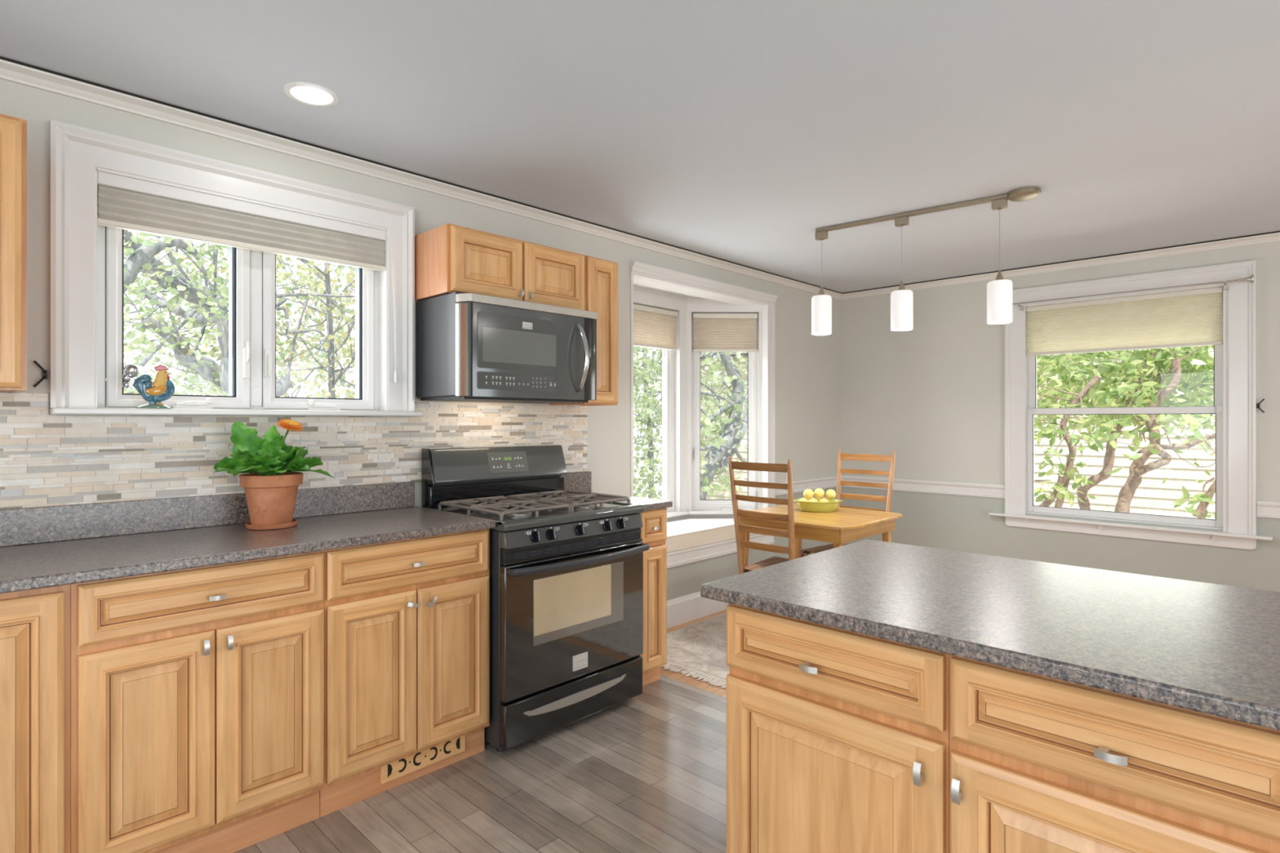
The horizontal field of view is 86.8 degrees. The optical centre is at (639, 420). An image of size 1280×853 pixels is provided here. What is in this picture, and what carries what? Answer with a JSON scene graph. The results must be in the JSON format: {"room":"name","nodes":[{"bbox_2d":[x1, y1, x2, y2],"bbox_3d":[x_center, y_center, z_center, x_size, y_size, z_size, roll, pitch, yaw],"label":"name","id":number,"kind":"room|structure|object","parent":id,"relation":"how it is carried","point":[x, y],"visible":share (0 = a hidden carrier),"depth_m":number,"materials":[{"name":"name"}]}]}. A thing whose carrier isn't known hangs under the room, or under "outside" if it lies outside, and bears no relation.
{"room":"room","nodes":[
{"label":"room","id":0,"kind":"room"},
{"bbox_2d":[239,471,303,525],"bbox_3d":[-1.318,0.281,2.425,0.203,0.182,0.203,0,0,44],"label":"pot","id":1,"kind":"object","parent":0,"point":[270,496],"depth_m":2.36,"materials":[{"name":"ceramic"}]},
{"bbox_2d":[0,79,839,600],"bbox_3d":[-0.922,0.102,3.214,0.160,2.376,7.730,0,0,44],"label":"wall","id":2,"kind":"structure","parent":0,"point":[807,365],"depth_m":3.78,"materials":[{"name":"paint"}]},
{"bbox_2d":[0,113,26,393],"bbox_3d":[-1.942,-0.457,1.810,0.330,0.746,0.434,0,0,44],"label":"upper cabinet","id":3,"kind":"object","parent":2,"relation":"attached to","point":[13,131],"visible":1,"depth_m":1.83,"materials":[{"name":"brown wood"}]},
{"bbox_2d":[33,360,47,386],"bbox_3d":[-1.867,-0.145,2.108,0.025,0.084,0.034,0,0,44],"label":"wall hook","id":4,"kind":"object","parent":2,"relation":"attached to","point":[44,372],"visible":1,"depth_m":2.10,"materials":[{"name":"black metal"}]},
{"bbox_2d":[49,119,422,416],"bbox_3d":[-1.454,-0.478,2.598,0.215,0.919,1.232,0,0,44],"label":"window","id":5,"kind":"structure","parent":2,"relation":"in","point":[86,258],"depth_m":2.46,"materials":[{"name":"white paint"}]},
{"bbox_2d":[132,364,175,408],"bbox_3d":[-1.657,-0.117,2.312,0.058,0.152,0.119,0,0,36],"label":"rooster figurine","id":6,"kind":"object","parent":5,"relation":"on","point":[162,388],"visible":1,"depth_m":2.30,"materials":[{"name":"blue ceramic"}]},
{"bbox_2d":[120,373,135,382],"bbox_3d":[-1.711,-0.136,2.277,0.011,0.040,0.056,0,0,44],"label":"measuring spoon","id":7,"kind":"object","parent":6,"relation":"attached to","point":[124,378],"visible":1,"depth_m":2.27,"materials":[{"name":"silver metal"}]},
{"bbox_2d":[120,373,130,382],"bbox_3d":[-1.721,-0.142,2.267,0.010,0.028,0.028,0,0,35],"label":"spoon bowl","id":8,"kind":"object","parent":7,"relation":"on","point":[124,378],"depth_m":2.27,"materials":[{"name":"silver metal"}]},
{"bbox_2d":[122,382,133,388],"bbox_3d":[-1.710,-0.114,2.278,0.009,0.032,0.053,0,0,44],"label":"measuring spoon","id":9,"kind":"object","parent":6,"relation":"attached to","point":[126,384],"visible":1,"depth_m":2.27,"materials":[{"name":"silver metal"}]},
{"bbox_2d":[122,382,129,388],"bbox_3d":[-1.721,-0.119,2.267,0.008,0.022,0.022,0,0,35],"label":"spoon bowl","id":10,"kind":"object","parent":9,"relation":"on","point":[126,384],"depth_m":2.27,"materials":[{"name":"silver metal"}]},
{"bbox_2d":[123,364,146,377],"bbox_3d":[-1.706,-0.162,2.286,0.015,0.054,0.065,0,0,40],"label":"measuring spoon","id":11,"kind":"object","parent":6,"relation":"attached to","point":[132,371],"visible":1,"depth_m":2.28,"materials":[{"name":"silver metal"}]},
{"bbox_2d":[123,364,138,377],"bbox_3d":[-1.713,-0.167,2.278,0.015,0.044,0.045,0,0,35],"label":"spoon bowl","id":12,"kind":"object","parent":11,"relation":"on","point":[131,370],"depth_m":2.28,"materials":[{"name":"silver metal"}]},
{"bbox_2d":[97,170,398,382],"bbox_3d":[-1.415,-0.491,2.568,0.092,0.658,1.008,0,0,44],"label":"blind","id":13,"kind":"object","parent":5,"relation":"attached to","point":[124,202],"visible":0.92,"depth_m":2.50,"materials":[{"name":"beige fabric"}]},
{"bbox_2d":[0,392,587,509],"bbox_3d":[-1.261,0.096,2.744,0.007,0.364,2.783,0,0,44],"label":"backsplash","id":14,"kind":"structure","parent":2,"relation":"attached to","point":[46,460],"depth_m":2.42,"materials":[{"name":"beige tile"}]},
{"bbox_2d":[0,56,842,300],"bbox_3d":[-0.903,-1.061,3.084,0.050,0.050,7.570,0,0,44],"label":"crown molding","id":15,"kind":"structure","parent":2,"relation":"attached to","point":[11,70],"depth_m":2.71,"materials":[{"name":"white paint"}]},
{"bbox_2d":[414,222,584,310],"bbox_3d":[-0.624,-0.678,3.167,0.332,0.285,0.755,0,0,44],"label":"upper cabinet","id":16,"kind":"object","parent":2,"relation":"attached to","point":[449,258],"visible":0.94,"depth_m":2.98,"materials":[{"name":"brown wood"}]},
{"bbox_2d":[416,291,597,403],"bbox_3d":[-0.569,-0.310,3.109,0.490,0.443,0.738,0,0,44],"label":"microwave","id":17,"kind":"object","parent":2,"relation":"attached to","point":[471,347],"visible":1,"depth_m":2.92,"materials":[{"name":"grey metal"}]},
{"bbox_2d":[548,254,617,405],"bbox_3d":[-0.289,-0.451,3.526,0.312,0.740,0.225,0,0,44],"label":"upper cabinet","id":18,"kind":"object","parent":2,"relation":"attached to","point":[601,276],"visible":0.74,"depth_m":3.43,"materials":[{"name":"brown wood"}]},
{"bbox_2d":[666,591,729,628],"bbox_3d":[0.724,1.206,4.784,0.018,0.168,2.865,0,0,44],"label":"baseboard","id":19,"kind":"structure","parent":2,"relation":"attached to","point":[686,608],"depth_m":4.36,"materials":[{"name":"white paint"}]},
{"bbox_2d":[629,261,777,507],"bbox_3d":[0.424,-0.049,4.569,0.206,1.767,1.520,0,0,44],"label":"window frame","id":20,"kind":"structure","parent":2,"relation":"attached to","point":[636,268],"depth_m":4.94,"materials":[{"name":"white paint"}]},
{"bbox_2d":[666,533,774,568],"bbox_3d":[0.320,0.869,4.468,0.158,0.098,1.820,0,0,44],"label":"trim","id":21,"kind":"structure","parent":2,"relation":"attached to","point":[675,558],"depth_m":4.50,"materials":[{"name":"white paint"}]},
{"bbox_2d":[686,297,762,519],"bbox_3d":[0.630,-0.037,5.063,0.586,1.775,0.135,0,0,-1],"label":"window","id":22,"kind":"structure","parent":2,"relation":"in","point":[697,508],"depth_m":5.04,"materials":[{"name":"white paint"}]},
{"bbox_2d":[693,313,757,351],"bbox_3d":[0.634,-0.657,5.049,0.480,0.282,0.036,0,0,-1],"label":"blind","id":23,"kind":"object","parent":22,"relation":"attached to","point":[712,332],"visible":1,"depth_m":5.04,"materials":[{"name":"beige fabric"}]},
{"bbox_2d":[775,475,836,495],"bbox_3d":[1.373,0.515,5.446,0.026,0.094,1.010,0,0,44],"label":"chair rail","id":24,"kind":"object","parent":2,"relation":"attached to","point":[798,486],"visible":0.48,"depth_m":5.45,"materials":[{"name":"white paint"}]},
{"bbox_3d":[0.268,0.963,4.679,0.468,0.255,1.410,0,0,44],"label":"window","id":25,"kind":"structure","parent":2,"relation":"in","visible":0},
{"bbox_2d":[665,518,755,552],"bbox_3d":[0.312,0.768,4.626,0.396,0.100,1.356,0,0,44],"label":"seat cushion","id":26,"kind":"object","parent":25,"relation":"on","point":[691,532],"visible":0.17,"depth_m":4.52,"materials":[{"name":"white fabric"}]},
{"bbox_2d":[233,609,726,852],"bbox_3d":[1.167,1.320,1.146,5.920,0.060,7.670,0,0,44],"label":"floor","id":27,"kind":"structure","parent":0,"point":[646,772],"depth_m":2.33,"materials":[{"name":"grey wood"}]},
{"bbox_2d":[0,584,70,852],"bbox_3d":[-1.828,0.851,1.724,0.586,0.879,0.528,0,0,44],"label":"base cabinet","id":28,"kind":"object","parent":27,"relation":"on","point":[35,624],"visible":0.75,"depth_m":1.66,"materials":[{"name":"brown wood"}]},
{"bbox_2d":[70,551,324,852],"bbox_3d":[-1.419,0.851,2.132,0.606,0.879,0.626,0,0,44],"label":"base cabinet","id":29,"kind":"object","parent":27,"relation":"on","point":[197,695],"visible":0.92,"depth_m":1.91,"materials":[{"name":"brown wood"}]},
{"bbox_2d":[320,528,489,817],"bbox_3d":[-0.984,0.851,2.580,0.606,0.879,0.621,0,0,44],"label":"base cabinet","id":30,"kind":"object","parent":27,"relation":"on","point":[406,622],"visible":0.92,"depth_m":2.35,"materials":[{"name":"brown wood"}]},
{"bbox_2d":[0,481,495,593],"bbox_3d":[-1.391,0.339,2.170,0.618,0.142,1.778,0,0,44],"label":"countertop","id":31,"kind":"structure","parent":30,"relation":"on","point":[57,545],"depth_m":2.20,"materials":[{"name":"stone"}]},
{"bbox_2d":[213,418,334,530],"bbox_3d":[-1.309,0.186,2.423,0.214,0.387,0.392,0,0,44],"label":"gerbera","id":32,"kind":"object","parent":31,"relation":"on","point":[271,493],"visible":1,"depth_m":2.37,"materials":[{"name":"plant"}]},
{"bbox_2d":[379,735,465,784],"bbox_3d":[-0.782,1.218,2.457,0.016,0.072,0.328,0,0,44],"label":"floor register","id":33,"kind":"object","parent":30,"relation":"attached to","point":[403,766],"visible":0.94,"depth_m":2.44,"materials":[{"name":"brown wood"}]},
{"bbox_2d":[422,444,649,751],"bbox_3d":[-0.451,0.707,3.036,0.719,1.167,0.762,0,0,44],"label":"gas range","id":34,"kind":"object","parent":27,"relation":"on","point":[566,566],"visible":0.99,"depth_m":2.84,"materials":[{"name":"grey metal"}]},
{"bbox_2d":[432,497,644,532],"bbox_3d":[-0.455,0.404,3.039,0.585,0.037,0.760,0,0,44],"label":"cooktop","id":35,"kind":"object","parent":34,"relation":"in","point":[553,519],"depth_m":2.85,"materials":[{"name":"grey metal"}]},
{"bbox_2d":[639,507,666,686],"bbox_3d":[-0.139,0.858,3.451,0.606,0.864,0.235,0,0,44],"label":"base cabinet","id":36,"kind":"object","parent":27,"relation":"on","point":[654,533],"visible":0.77,"depth_m":3.28,"materials":[{"name":"brown wood"}]},
{"bbox_2d":[560,471,672,511],"bbox_3d":[-0.146,0.352,3.452,0.618,0.144,0.248,0,0,44],"label":"countertop","id":37,"kind":"structure","parent":36,"relation":"on","point":[580,482],"depth_m":3.62,"materials":[{"name":"stone"}]},
{"bbox_2d":[660,613,729,688],"bbox_3d":[1.264,1.286,3.805,2.006,0.008,2.018,0,0,44],"label":"rug","id":38,"kind":"object","parent":27,"relation":"on","point":[700,648],"visible":0.2,"depth_m":3.77,"materials":[{"name":"fabric"}]},
{"bbox_2d":[728,456,795,574],"bbox_3d":[0.765,0.737,3.647,0.416,1.091,0.478,0,0,44],"label":"chair","id":39,"kind":"object","parent":38,"relation":"on","point":[766,467],"visible":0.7,"depth_m":3.50,"materials":[{"name":"brown wood"}]},
{"bbox_2d":[739,503,902,566],"bbox_3d":[1.033,0.913,3.975,0.757,0.736,0.745,0,0,44],"label":"dining table","id":40,"kind":"object","parent":38,"relation":"on","point":[840,526],"visible":0.57,"depth_m":3.77,"materials":[{"name":"brown wood"}]},
{"bbox_2d":[793,497,842,512],"bbox_3d":[1.076,0.512,4.104,0.298,0.065,0.199,0,0,0],"label":"oval dish","id":41,"kind":"object","parent":40,"relation":"on","point":[832,505],"visible":0.93,"depth_m":4.03,"materials":[{"name":"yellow ceramic"}]},
{"bbox_2d":[799,497,808,501],"bbox_3d":[0.989,0.497,4.100,0.061,0.062,0.061,0,0,-1],"label":"fruit","id":42,"kind":"object","parent":41,"relation":"in","point":[801,499],"visible":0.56,"depth_m":4.08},
{"bbox_2d":[803,488,813,498],"bbox_3d":[1.021,0.444,4.104,0.061,0.061,0.061,0,0,-10],"label":"fruit","id":43,"kind":"object","parent":42,"relation":"on","point":[808,493],"visible":1,"depth_m":4.08,"materials":[{"name":"yellow food"}]},
{"bbox_2d":[808,498,817,502],"bbox_3d":[1.040,0.498,4.066,0.061,0.061,0.061,0,0,20],"label":"fruit","id":44,"kind":"object","parent":41,"relation":"in","point":[811,500],"visible":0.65,"depth_m":4.05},
{"bbox_2d":[818,498,828,502],"bbox_3d":[1.104,0.498,4.064,0.062,0.060,0.061,0,0,12],"label":"fruit","id":45,"kind":"object","parent":41,"relation":"in","point":[822,500],"visible":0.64,"depth_m":4.05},
{"label":"fruit","id":46,"kind":"object","parent":41,"relation":"in","visible":0},
{"bbox_2d":[813,488,824,497],"bbox_3d":[1.089,0.441,4.116,0.061,0.061,0.062,0,0,-33],"label":"fruit","id":47,"kind":"object","parent":46,"relation":"on","point":[819,492],"visible":1,"depth_m":4.09,"materials":[{"name":"yellow food"}]},
{"bbox_2d":[825,489,835,499],"bbox_3d":[1.156,0.447,4.104,0.062,0.061,0.061,0,0,-13],"label":"fruit","id":48,"kind":"object","parent":46,"relation":"on","point":[830,494],"visible":1,"depth_m":4.08,"materials":[{"name":"yellow food"}]},
{"bbox_2d":[800,449,895,557],"bbox_3d":[1.294,0.737,4.184,0.416,1.091,0.478,0,0,44],"label":"chair","id":49,"kind":"object","parent":38,"relation":"on","point":[884,458],"visible":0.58,"depth_m":4.31,"materials":[{"name":"brown wood"}]},
{"bbox_2d":[726,604,949,852],"bbox_3d":[0.587,0.851,1.615,0.494,0.879,0.666,0,0,44],"label":"base cabinet","id":50,"kind":"object","parent":27,"relation":"on","point":[837,740],"visible":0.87,"depth_m":1.38,"materials":[{"name":"brown wood"}]},
{"bbox_2d":[949,654,1279,852],"bbox_3d":[0.942,0.851,1.270,0.494,0.879,0.666,0,0,44],"label":"base cabinet","id":51,"kind":"object","parent":27,"relation":"on","point":[1038,764],"visible":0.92,"depth_m":1.07,"materials":[{"name":"brown wood"}]},
{"bbox_3d":[1.298,0.851,0.925,0.494,0.879,0.666,0,0,44],"label":"cabinet","id":52,"kind":"object","parent":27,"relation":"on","visible":0},
{"bbox_2d":[700,539,1279,731],"bbox_3d":[1.012,0.395,1.313,1.616,0.030,0.846,0,0,44],"label":"countertop","id":53,"kind":"structure","parent":52,"relation":"on","point":[1206,648],"depth_m":1.34,"materials":[{"name":"stone"}]},
{"bbox_2d":[0,0,1279,293],"bbox_3d":[1.152,-1.146,0.951,7.070,0.120,8.770,0,0,44],"label":"ceiling","id":54,"kind":"structure","parent":0,"point":[733,131],"depth_m":2.34,"materials":[{"name":"paint"}]},
{"bbox_2d":[283,81,339,106],"bbox_3d":[-1.091,-1.083,2.253,0.168,0.006,0.168,0,0,44],"label":"recessed light","id":55,"kind":"object","parent":54,"relation":"in","point":[304,92],"visible":1,"depth_m":2.24,"materials":[{"name":"white paint"}]},
{"bbox_2d":[815,186,1041,231],"bbox_3d":[1.442,-1.066,3.508,1.104,0.038,0.134,0,0,39],"label":"track rail","id":56,"kind":"object","parent":54,"relation":"attached to","point":[1020,194],"visible":1,"depth_m":3.39,"materials":[{"name":"beige metal"}]},
{"bbox_2d":[811,230,831,335],"bbox_3d":[1.024,-0.778,3.820,0.111,0.576,0.111,0,0,44],"label":"pendant light","id":57,"kind":"object","parent":56,"relation":"hanging from","point":[821,304],"visible":1,"depth_m":3.78,"materials":[{"name":"white glass"}]},
{"bbox_2d":[890,215,913,330],"bbox_3d":[1.372,-0.772,3.550,0.111,0.588,0.111,0,0,44],"label":"pendant light","id":58,"kind":"object","parent":56,"relation":"hanging from","point":[901,300],"visible":1,"depth_m":3.51,"materials":[{"name":"white glass"}]},
{"bbox_2d":[986,198,1013,324],"bbox_3d":[1.735,-0.770,3.268,0.111,0.592,0.111,0,0,44],"label":"pendant light","id":59,"kind":"object","parent":56,"relation":"hanging from","point":[999,291],"visible":1,"depth_m":3.23,"materials":[{"name":"white glass"}]},
{"bbox_2d":[633,286,688,522],"bbox_3d":[0.029,-0.037,4.744,0.135,1.775,0.870,0,0,44],"label":"window","id":60,"kind":"structure","parent":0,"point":[674,362],"depth_m":4.97,"materials":[{"name":"white paint"}]},
{"bbox_2d":[633,303,677,350],"bbox_3d":[0.030,-0.657,4.725,0.036,0.282,0.675,0,0,44],"label":"blind","id":61,"kind":"object","parent":60,"relation":"attached to","point":[653,327],"visible":0.59,"depth_m":4.79,"materials":[{"name":"beige fabric"}]},
{"bbox_2d":[633,276,764,305],"bbox_3d":[0.221,-0.950,4.752,0.620,0.181,1.810,0,0,44],"label":"ceiling","id":62,"kind":"structure","parent":0,"point":[637,282],"depth_m":4.60,"materials":[{"name":"white paint"}]},
{"bbox_2d":[840,240,1279,592],"bbox_3d":[3.859,0.102,3.849,5.820,2.376,0.160,0,0,44],"label":"wall","id":63,"kind":"structure","parent":0,"point":[931,394],"depth_m":5.08,"materials":[{"name":"paint"}]},
{"bbox_2d":[840,231,1279,300],"bbox_3d":[3.786,-1.061,3.774,5.820,0.050,0.050,0,0,44],"label":"crown molding","id":64,"kind":"structure","parent":63,"relation":"attached to","point":[1270,237],"depth_m":4.53,"materials":[{"name":"white paint"}]},
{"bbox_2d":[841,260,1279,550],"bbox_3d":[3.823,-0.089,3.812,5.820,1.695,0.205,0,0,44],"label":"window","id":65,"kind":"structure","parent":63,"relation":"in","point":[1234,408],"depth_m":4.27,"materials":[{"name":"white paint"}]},
{"bbox_2d":[1026,286,1222,355],"bbox_3d":[3.140,-0.636,4.463,1.064,0.348,0.036,0,0,44],"label":"blind","id":66,"kind":"object","parent":65,"relation":"attached to","point":[1188,317],"visible":1,"depth_m":4.41,"materials":[{"name":"beige fabric"}]},
{"bbox_2d":[1013,274,1253,311],"bbox_3d":[3.102,-0.817,4.382,1.290,0.063,0.102,0,0,44],"label":"curtain rod","id":67,"kind":"object","parent":65,"relation":"attached to","point":[1251,278],"visible":0.94,"depth_m":4.23,"materials":[{"name":"silver metal"}]},
{"bbox_2d":[1257,399,1264,413],"bbox_3d":[3.621,-0.087,3.951,0.034,0.084,0.025,0,0,44],"label":"wall hook","id":68,"kind":"object","parent":63,"relation":"attached to","point":[1260,402],"visible":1,"depth_m":3.95,"materials":[{"name":"black metal"}]},
{"label":"outside","id":69,"kind":"structure","parent":0,"visible":0},
{"bbox_2d":[633,454,662,499],"bbox_3d":[0.567,1.865,9.202,40.000,0.050,38.000,0,0,44],"label":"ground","id":70,"kind":"structure","parent":69,"point":[659,465],"depth_m":22.12,"materials":[{"name":"white"}]},
{"bbox_2d":[124,229,355,396],"bbox_3d":[-3.947,-0.843,5.935,3.089,3.934,3.381,0,0,-43],"label":"tree","id":71,"kind":"object","parent":70,"relation":"on","point":[140,254],"visible":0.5,"depth_m":5.66,"materials":[{"name":"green plant"}]},
{"bbox_2d":[124,240,355,398],"bbox_3d":[-2.974,-1.026,7.581,4.244,5.945,4.469,0,0,44],"label":"tree","id":72,"kind":"object","parent":70,"relation":"on","point":[325,276],"visible":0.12,"depth_m":7.20,"materials":[{"name":"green plant"}]},
{"bbox_2d":[124,231,355,395],"bbox_3d":[-7.241,-1.468,8.482,5.021,6.830,5.385,0,0,30],"label":"tree","id":73,"kind":"object","parent":70,"relation":"on","point":[126,319],"visible":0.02,"depth_m":8.77,"materials":[{"name":"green plant"}]},
{"bbox_2d":[275,255,355,398],"bbox_3d":[-4.571,-1.531,11.597,4.562,6.956,4.341,0,0,29],"label":"tree","id":74,"kind":"object","parent":70,"relation":"on","point":[319,357],"visible":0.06,"depth_m":10.79,"materials":[{"name":"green plant"}]},
{"bbox_2d":[633,346,662,500],"bbox_3d":[-0.654,-0.468,8.816,2.512,4.835,2.590,0,0,-33],"label":"tree","id":75,"kind":"object","parent":70,"relation":"on","point":[639,421],"visible":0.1,"depth_m":8.64,"materials":[{"name":"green plant"}]},
{"bbox_2d":[633,347,747,499],"bbox_3d":[0.174,-1.019,12.284,4.359,6.483,4.285,0,0,-31],"label":"tree","id":76,"kind":"object","parent":70,"relation":"on","point":[650,454],"visible":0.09,"depth_m":12.12,"materials":[{"name":"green plant"}]},
{"bbox_2d":[643,351,747,499],"bbox_3d":[1.288,0.381,9.412,2.131,2.834,2.320,0,0,-19],"label":"tree","id":77,"kind":"object","parent":70,"relation":"on","point":[715,462],"visible":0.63,"depth_m":9.06,"materials":[{"name":"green plant"}]},
{"bbox_2d":[700,347,1215,519],"bbox_3d":[8.081,-0.760,11.562,15.100,5.200,5.950,0,0,44],"label":"neighbor house","id":78,"kind":"structure","parent":70,"relation":"on","point":[1152,496],"depth_m":9.31,"materials":[{"name":"beige"}]},
{"bbox_2d":[1033,345,1215,519],"bbox_3d":[4.825,0.143,7.028,2.962,2.814,3.275,0,0,21],"label":"tree","id":79,"kind":"object","parent":70,"relation":"on","point":[1156,388],"visible":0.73,"depth_m":6.42,"materials":[{"name":"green plant"}]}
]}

